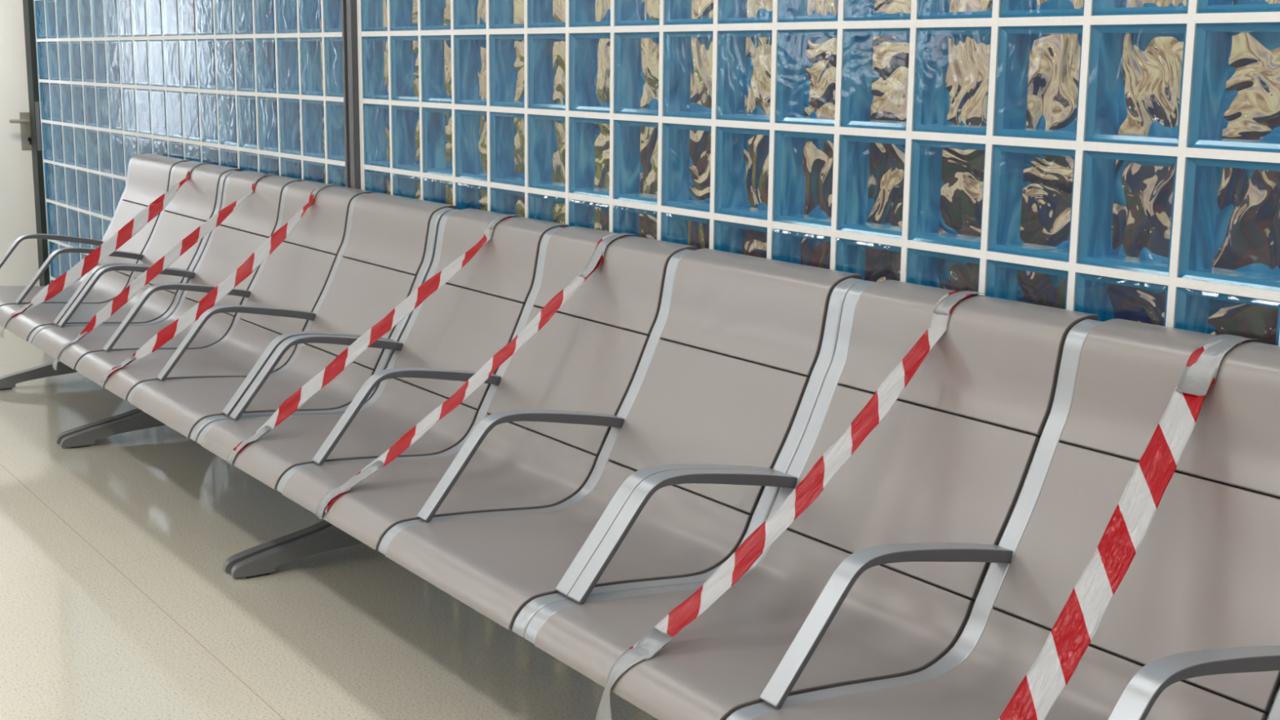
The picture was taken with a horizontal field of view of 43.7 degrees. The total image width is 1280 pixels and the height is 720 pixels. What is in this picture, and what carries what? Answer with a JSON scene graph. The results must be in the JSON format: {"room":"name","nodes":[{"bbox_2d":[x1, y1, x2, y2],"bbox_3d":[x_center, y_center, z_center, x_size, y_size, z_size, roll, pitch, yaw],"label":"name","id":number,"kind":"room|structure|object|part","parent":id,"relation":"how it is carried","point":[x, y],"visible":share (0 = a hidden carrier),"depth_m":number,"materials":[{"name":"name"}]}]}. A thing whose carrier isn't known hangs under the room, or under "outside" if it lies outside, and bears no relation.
{"room":"hospital interior","nodes":[
{"label":"hospital interior","id":0,"kind":"room"},
{"bbox_2d":[22,0,49,286],"bbox_3d":[-3.052,-1.556,8.110,0.115,2.650,0.168,-7,13,-34],"label":"trim","id":1,"kind":"structure","parent":0,"point":[28,5],"depth_m":8.11,"materials":[{"name":"black metal"}]},
{"bbox_3d":[-3.046,-1.183,8.086,0.019,0.245,0.005,-7,13,-34],"label":"strike plate","id":2,"kind":"part","parent":1,"relation":"part of","materials":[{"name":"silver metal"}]},
{"bbox_2d":[33,0,345,283],"bbox_3d":[-1.934,-1.242,6.499,0.078,2.653,3.810,-7,13,-34],"label":"block wall","id":3,"kind":"structure","parent":0,"point":[245,85],"depth_m":6.37,"materials":[{"name":"blue glass"}]},
{"bbox_2d":[0,325,657,719],"bbox_3d":[-3.210,0.663,3.727,5.540,0.100,10.900,-7,13,-34],"label":"floor","id":4,"kind":"structure","parent":0,"point":[118,601],"depth_m":3.89,"materials":[{"name":"beige tile"}]},
{"bbox_2d":[0,153,241,444],"bbox_3d":[-2.041,-0.276,6.014,0.774,0.925,1.113,-7,13,-34],"label":"bench","id":5,"kind":"object","parent":4,"relation":"on","point":[149,176],"visible":0.64,"depth_m":5.95,"materials":[{"name":"grey metal"}]},
{"bbox_3d":[-2.338,-0.039,6.516,0.643,0.257,0.036,-7,13,-34],"label":"leg","id":6,"kind":"part","parent":5,"relation":"part of","materials":[{"name":"grey metal"}]},
{"bbox_3d":[-2.394,-0.408,6.406,0.468,0.197,0.039,-7,13,-34],"label":"armrest","id":7,"kind":"part","parent":5,"relation":"part of","materials":[{"name":"silver metal"}]},
{"bbox_3d":[-2.297,-0.271,6.171,0.522,0.125,0.493,-7,13,-34],"label":"seat","id":8,"kind":"part","parent":5,"relation":"part of","materials":[{"name":"grey metal"}]},
{"bbox_3d":[-2.350,-0.534,6.412,0.742,0.561,0.039,-7,13,-34],"label":"frame rail","id":9,"kind":"part","parent":5,"relation":"part of","materials":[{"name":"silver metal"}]},
{"bbox_3d":[-2.093,-0.323,5.970,0.468,0.197,0.039,-7,13,-34],"label":"armrest","id":10,"kind":"part","parent":5,"relation":"part of","materials":[{"name":"silver metal"}]},
{"bbox_3d":[-1.996,-0.186,5.734,0.522,0.125,0.493,-7,13,-34],"label":"seat","id":11,"kind":"part","parent":5,"relation":"part of","materials":[{"name":"grey metal"}]},
{"bbox_3d":[-2.050,-0.449,5.975,0.742,0.561,0.039,-7,13,-34],"label":"frame rail","id":12,"kind":"part","parent":5,"relation":"part of","materials":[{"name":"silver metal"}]},
{"bbox_3d":[-1.736,0.131,5.643,0.643,0.257,0.036,-7,13,-34],"label":"leg","id":13,"kind":"part","parent":5,"relation":"part of","materials":[{"name":"grey metal"}]},
{"bbox_2d":[0,162,211,337],"bbox_3d":[-1.919,-0.407,5.798,0.788,0.593,0.081,-7,13,-34],"label":"barrier tape","id":14,"kind":"object","parent":5,"relation":"on","point":[153,210],"visible":1,"depth_m":5.77,"materials":[{"name":"multicoloured plastic"}]},
{"bbox_3d":[-1.792,-0.238,5.533,0.468,0.197,0.039,-7,13,-34],"label":"armrest","id":15,"kind":"part","parent":5,"relation":"part of","materials":[{"name":"silver metal"}]},
{"bbox_3d":[-2.027,-0.485,6.315,0.136,0.250,0.493,-7,13,-34],"label":"backrest","id":16,"kind":"part","parent":5,"relation":"part of","materials":[{"name":"grey metal"}]},
{"bbox_3d":[-1.749,-0.364,5.538,0.742,0.561,0.039,-7,13,-34],"label":"frame rail","id":17,"kind":"part","parent":5,"relation":"part of","materials":[{"name":"silver metal"}]},
{"bbox_3d":[-1.727,-0.401,5.878,0.136,0.250,0.493,-7,13,-34],"label":"backrest","id":18,"kind":"part","parent":5,"relation":"part of","materials":[{"name":"grey metal"}]},
{"bbox_2d":[31,170,456,572],"bbox_3d":[-1.261,-0.056,4.882,0.774,0.925,1.635,-7,13,-34],"label":"bench","id":19,"kind":"object","parent":4,"relation":"on","point":[353,255],"visible":0.88,"depth_m":4.75,"materials":[{"name":"grey metal"}]},
{"bbox_3d":[-1.704,0.140,5.596,0.643,0.257,0.036,-7,13,-34],"label":"leg","id":20,"kind":"part","parent":19,"relation":"part of","materials":[{"name":"grey metal"}]},
{"bbox_3d":[-1.760,-0.229,5.486,0.468,0.197,0.039,-7,13,-34],"label":"armrest","id":21,"kind":"part","parent":19,"relation":"part of","materials":[{"name":"silver metal"}]},
{"bbox_3d":[-1.664,-0.093,5.253,0.522,0.125,0.488,-7,13,-34],"label":"seat","id":22,"kind":"part","parent":19,"relation":"part of","materials":[{"name":"grey metal"}]},
{"bbox_3d":[-1.717,-0.355,5.492,0.742,0.561,0.039,-7,13,-34],"label":"frame rail","id":23,"kind":"part","parent":19,"relation":"part of","materials":[{"name":"silver metal"}]},
{"bbox_2d":[52,173,279,370],"bbox_3d":[-1.561,-0.306,5.275,0.792,0.593,0.100,-8,14,-38],"label":"barrier tape","id":24,"kind":"object","parent":19,"relation":"on","point":[212,223],"visible":1,"depth_m":5.29,"materials":[{"name":"multicoloured plastic"}]},
{"bbox_3d":[-1.462,-0.145,5.054,0.468,0.197,0.039,-7,13,-34],"label":"armrest","id":25,"kind":"part","parent":19,"relation":"part of","materials":[{"name":"silver metal"}]},
{"bbox_3d":[-1.419,-0.271,5.059,0.742,0.561,0.039,-7,13,-34],"label":"frame rail","id":26,"kind":"part","parent":19,"relation":"part of","materials":[{"name":"silver metal"}]},
{"bbox_3d":[-1.366,-0.009,4.820,0.522,0.125,0.488,-7,13,-34],"label":"seat","id":27,"kind":"part","parent":19,"relation":"part of","materials":[{"name":"grey metal"}]},
{"bbox_2d":[99,183,341,387],"bbox_3d":[-1.248,-0.235,4.831,0.783,0.563,0.085,-7,13,-37],"label":"barrier tape","id":28,"kind":"object","parent":19,"relation":"on","point":[259,255],"visible":0.98,"depth_m":4.80,"materials":[{"name":"multicoloured plastic"}]},
{"bbox_3d":[-1.395,-0.307,5.397,0.136,0.250,0.488,-7,13,-34],"label":"backrest","id":29,"kind":"part","parent":19,"relation":"part of","materials":[{"name":"grey metal"}]},
{"bbox_3d":[-1.164,-0.061,4.621,0.468,0.197,0.039,-7,13,-34],"label":"armrest","id":30,"kind":"part","parent":19,"relation":"part of","materials":[{"name":"silver metal"}]},
{"bbox_3d":[-1.121,-0.187,4.626,0.742,0.561,0.039,-7,13,-34],"label":"frame rail","id":31,"kind":"part","parent":19,"relation":"part of","materials":[{"name":"silver metal"}]},
{"bbox_3d":[-1.068,0.076,4.388,0.522,0.125,0.488,-7,13,-34],"label":"seat","id":32,"kind":"part","parent":19,"relation":"part of","materials":[{"name":"grey"}]},
{"bbox_3d":[-0.810,0.392,4.299,0.643,0.257,0.036,-7,13,-34],"label":"leg","id":33,"kind":"part","parent":19,"relation":"part of","materials":[{"name":"grey metal"}]},
{"bbox_3d":[-1.097,-0.223,4.964,0.136,0.250,0.488,-7,13,-34],"label":"backrest","id":34,"kind":"part","parent":19,"relation":"part of","materials":[{"name":"grey metal"}]},
{"bbox_3d":[-0.866,0.023,4.189,0.468,0.197,0.039,-7,13,-34],"label":"armrest","id":35,"kind":"part","parent":19,"relation":"part of","materials":[{"name":"silver metal"}]},
{"bbox_3d":[-0.823,-0.103,4.194,0.742,0.561,0.039,-7,13,-34],"label":"frame rail","id":36,"kind":"part","parent":19,"relation":"part of","materials":[{"name":"silver metal"}]},
{"bbox_3d":[-0.799,-0.139,4.531,0.136,0.250,0.488,-7,13,-34],"label":"backrest","id":37,"kind":"part","parent":19,"relation":"part of","materials":[{"name":"grey metal"}]},
{"bbox_2d":[197,208,863,637],"bbox_3d":[-0.336,0.205,3.540,0.774,0.925,1.635,-7,13,-34],"label":"bench","id":38,"kind":"object","parent":4,"relation":"on","point":[668,356],"visible":0.87,"depth_m":3.37,"materials":[{"name":"grey"}]},
{"bbox_3d":[-0.779,0.401,4.254,0.643,0.257,0.036,-7,13,-34],"label":"leg","id":39,"kind":"part","parent":38,"relation":"part of","materials":[{"name":"grey metal"}]},
{"bbox_3d":[-0.835,0.032,4.144,0.468,0.197,0.039,-7,13,-34],"label":"armrest","id":40,"kind":"part","parent":38,"relation":"part of","materials":[{"name":"silver metal"}]},
{"bbox_3d":[-0.792,-0.094,4.149,0.742,0.561,0.039,-7,13,-34],"label":"frame rail","id":41,"kind":"part","parent":38,"relation":"part of","materials":[{"name":"silver metal"}]},
{"bbox_3d":[-0.739,0.168,3.910,0.522,0.125,0.488,-7,13,-34],"label":"seat","id":42,"kind":"part","parent":38,"relation":"part of","materials":[{"name":"grey"}]},
{"bbox_2d":[226,213,520,465],"bbox_3d":[-0.651,-0.066,3.963,0.782,0.563,0.085,-6,13,-32],"label":"barrier tape","id":43,"kind":"object","parent":38,"relation":"on","point":[406,307],"visible":1,"depth_m":3.97,"materials":[{"name":"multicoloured plastic"}]},
{"bbox_3d":[-0.537,0.116,3.711,0.468,0.197,0.039,-7,13,-34],"label":"armrest","id":44,"kind":"part","parent":38,"relation":"part of","materials":[{"name":"silver metal"}]},
{"bbox_3d":[-0.494,-0.010,3.716,0.742,0.561,0.039,-7,13,-34],"label":"frame rail","id":45,"kind":"part","parent":38,"relation":"part of","materials":[{"name":"silver metal"}]},
{"bbox_3d":[-0.441,0.252,3.478,0.522,0.125,0.488,-7,13,-34],"label":"seat","id":46,"kind":"part","parent":38,"relation":"part of","materials":[{"name":"grey"}]},
{"bbox_3d":[-0.470,-0.046,4.054,0.136,0.250,0.488,-7,13,-34],"label":"backrest","id":47,"kind":"part","parent":38,"relation":"part of","materials":[{"name":"grey metal"}]},
{"bbox_2d":[315,232,635,519],"bbox_3d":[-0.345,0.021,3.515,0.783,0.563,0.051,-6,13,-32],"label":"barrier tape","id":48,"kind":"object","parent":38,"relation":"on","point":[596,260],"visible":1,"depth_m":3.51,"materials":[{"name":"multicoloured plastic"}]},
{"bbox_3d":[-0.239,0.200,3.279,0.468,0.197,0.039,-7,13,-34],"label":"armrest","id":49,"kind":"part","parent":38,"relation":"part of","materials":[{"name":"silver metal"}]},
{"bbox_3d":[-0.196,0.074,3.284,0.742,0.561,0.039,-7,13,-34],"label":"frame rail","id":50,"kind":"part","parent":38,"relation":"part of","materials":[{"name":"silver metal"}]},
{"bbox_3d":[-0.172,0.038,3.622,0.136,0.250,0.488,-7,13,-34],"label":"backrest","id":51,"kind":"part","parent":38,"relation":"part of","materials":[{"name":"grey"}]},
{"bbox_3d":[-0.143,0.336,3.045,0.522,0.125,0.488,-7,13,-34],"label":"seat","id":52,"kind":"part","parent":38,"relation":"part of","materials":[{"name":"grey"}]},
{"bbox_3d":[0.059,0.284,2.846,0.468,0.197,0.039,-7,13,-34],"label":"armrest","id":53,"kind":"part","parent":38,"relation":"part of","materials":[{"name":"silver metal"}]},
{"bbox_3d":[0.102,0.158,2.851,0.742,0.561,0.039,-7,13,-34],"label":"frame rail","id":54,"kind":"part","parent":38,"relation":"part of","materials":[{"name":"silver metal"}]},
{"bbox_3d":[0.126,0.122,3.189,0.136,0.250,0.488,-7,13,-34],"label":"backrest","id":55,"kind":"part","parent":38,"relation":"part of","materials":[{"name":"grey"}]},
{"bbox_2d":[524,280,1279,719],"bbox_3d":[0.575,0.462,2.217,0.774,0.925,1.616,-7,13,-34],"label":"bench","id":56,"kind":"object","parent":4,"relation":"on","point":[935,567],"visible":0.97,"depth_m":2.47,"materials":[{"name":"grey"}]},
{"bbox_3d":[0.082,0.291,2.813,0.468,0.197,0.039,-7,13,-34],"label":"armrest","id":57,"kind":"part","parent":56,"relation":"part of","materials":[{"name":"silver metal"}]},
{"bbox_3d":[0.125,0.164,2.818,0.742,0.561,0.039,-7,13,-34],"label":"frame rail","id":58,"kind":"part","parent":56,"relation":"part of","materials":[{"name":"silver metal"}]},
{"bbox_3d":[0.176,0.426,2.582,0.522,0.125,0.482,-7,13,-34],"label":"seat","id":59,"kind":"part","parent":56,"relation":"part of","materials":[{"name":"grey"}]},
{"bbox_2d":[595,290,986,719],"bbox_3d":[0.270,0.264,2.630,0.789,0.703,0.064,-7,13,-35],"label":"barrier tape","id":60,"kind":"object","parent":56,"relation":"on","point":[809,489],"visible":1,"depth_m":2.61,"materials":[{"name":"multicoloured plastic"}]},
{"bbox_3d":[0.376,0.374,2.386,0.468,0.197,0.039,-7,13,-34],"label":"armrest","id":61,"kind":"part","parent":56,"relation":"part of","materials":[{"name":"silver metal"}]},
{"bbox_3d":[0.445,0.212,2.726,0.136,0.250,0.482,-7,13,-34],"label":"backrest","id":62,"kind":"part","parent":56,"relation":"part of","materials":[{"name":"grey"}]},
{"bbox_3d":[0.419,0.247,2.391,0.742,0.561,0.039,-7,13,-34],"label":"frame rail","id":63,"kind":"part","parent":56,"relation":"part of","materials":[{"name":"silver metal"}]},
{"bbox_3d":[0.470,0.509,2.155,0.522,0.125,0.482,-7,13,-34],"label":"seat","id":64,"kind":"part","parent":56,"relation":"part of","materials":[{"name":"grey"}]},
{"bbox_2d":[998,334,1258,719],"bbox_3d":[0.611,0.290,2.132,0.082,0.563,0.804,10,14,42],"label":"barrier tape","id":65,"kind":"object","parent":56,"relation":"on","point":[1080,618],"visible":1,"depth_m":2.18,"materials":[{"name":"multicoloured plastic"}]},
{"bbox_3d":[0.739,0.295,2.299,0.136,0.250,0.482,-7,13,-34],"label":"backrest","id":66,"kind":"part","parent":56,"relation":"part of","materials":[{"name":"grey"}]},
{"bbox_3d":[0.671,0.457,1.958,0.468,0.197,0.039,-7,13,-34],"label":"armrest","id":67,"kind":"part","parent":56,"relation":"part of","materials":[{"name":"silver metal"}]},
{"bbox_3d":[0.714,0.330,1.964,0.742,0.561,0.039,-7,13,-34],"label":"frame rail","id":68,"kind":"part","parent":56,"relation":"part of","materials":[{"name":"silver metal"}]},
{"bbox_2d":[341,0,360,189],"bbox_3d":[-0.856,-0.936,4.919,0.100,2.650,0.065,-7,13,-34],"label":"wall post","id":69,"kind":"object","parent":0,"point":[348,7],"depth_m":4.91,"materials":[{"name":"grey metal"}]},
{"bbox_3d":[-3.949,-1.470,7.601,7.200,2.650,0.100,-7,13,-34],"label":"wall","id":70,"kind":"structure","parent":0,"visible":0},
{"bbox_2d":[0,0,39,286],"bbox_3d":[-3.531,-1.239,7.863,1.037,2.092,0.104,-7,13,-34],"label":"door","id":71,"kind":"structure","parent":70,"relation":"in","point":[17,202],"depth_m":8.15,"materials":[{"name":"white paint"}]},
{"bbox_3d":[-3.151,-1.211,8.101,0.094,0.021,0.056,-7,13,-34],"label":"handle","id":72,"kind":"part","parent":71,"relation":"part of","materials":[{"name":"silver metal"}]},
{"bbox_3d":[-3.133,-1.168,8.158,0.056,0.192,0.003,-7,13,-34],"label":"handle plate","id":73,"kind":"part","parent":71,"relation":"part of","materials":[{"name":"silver metal"}]}
]}

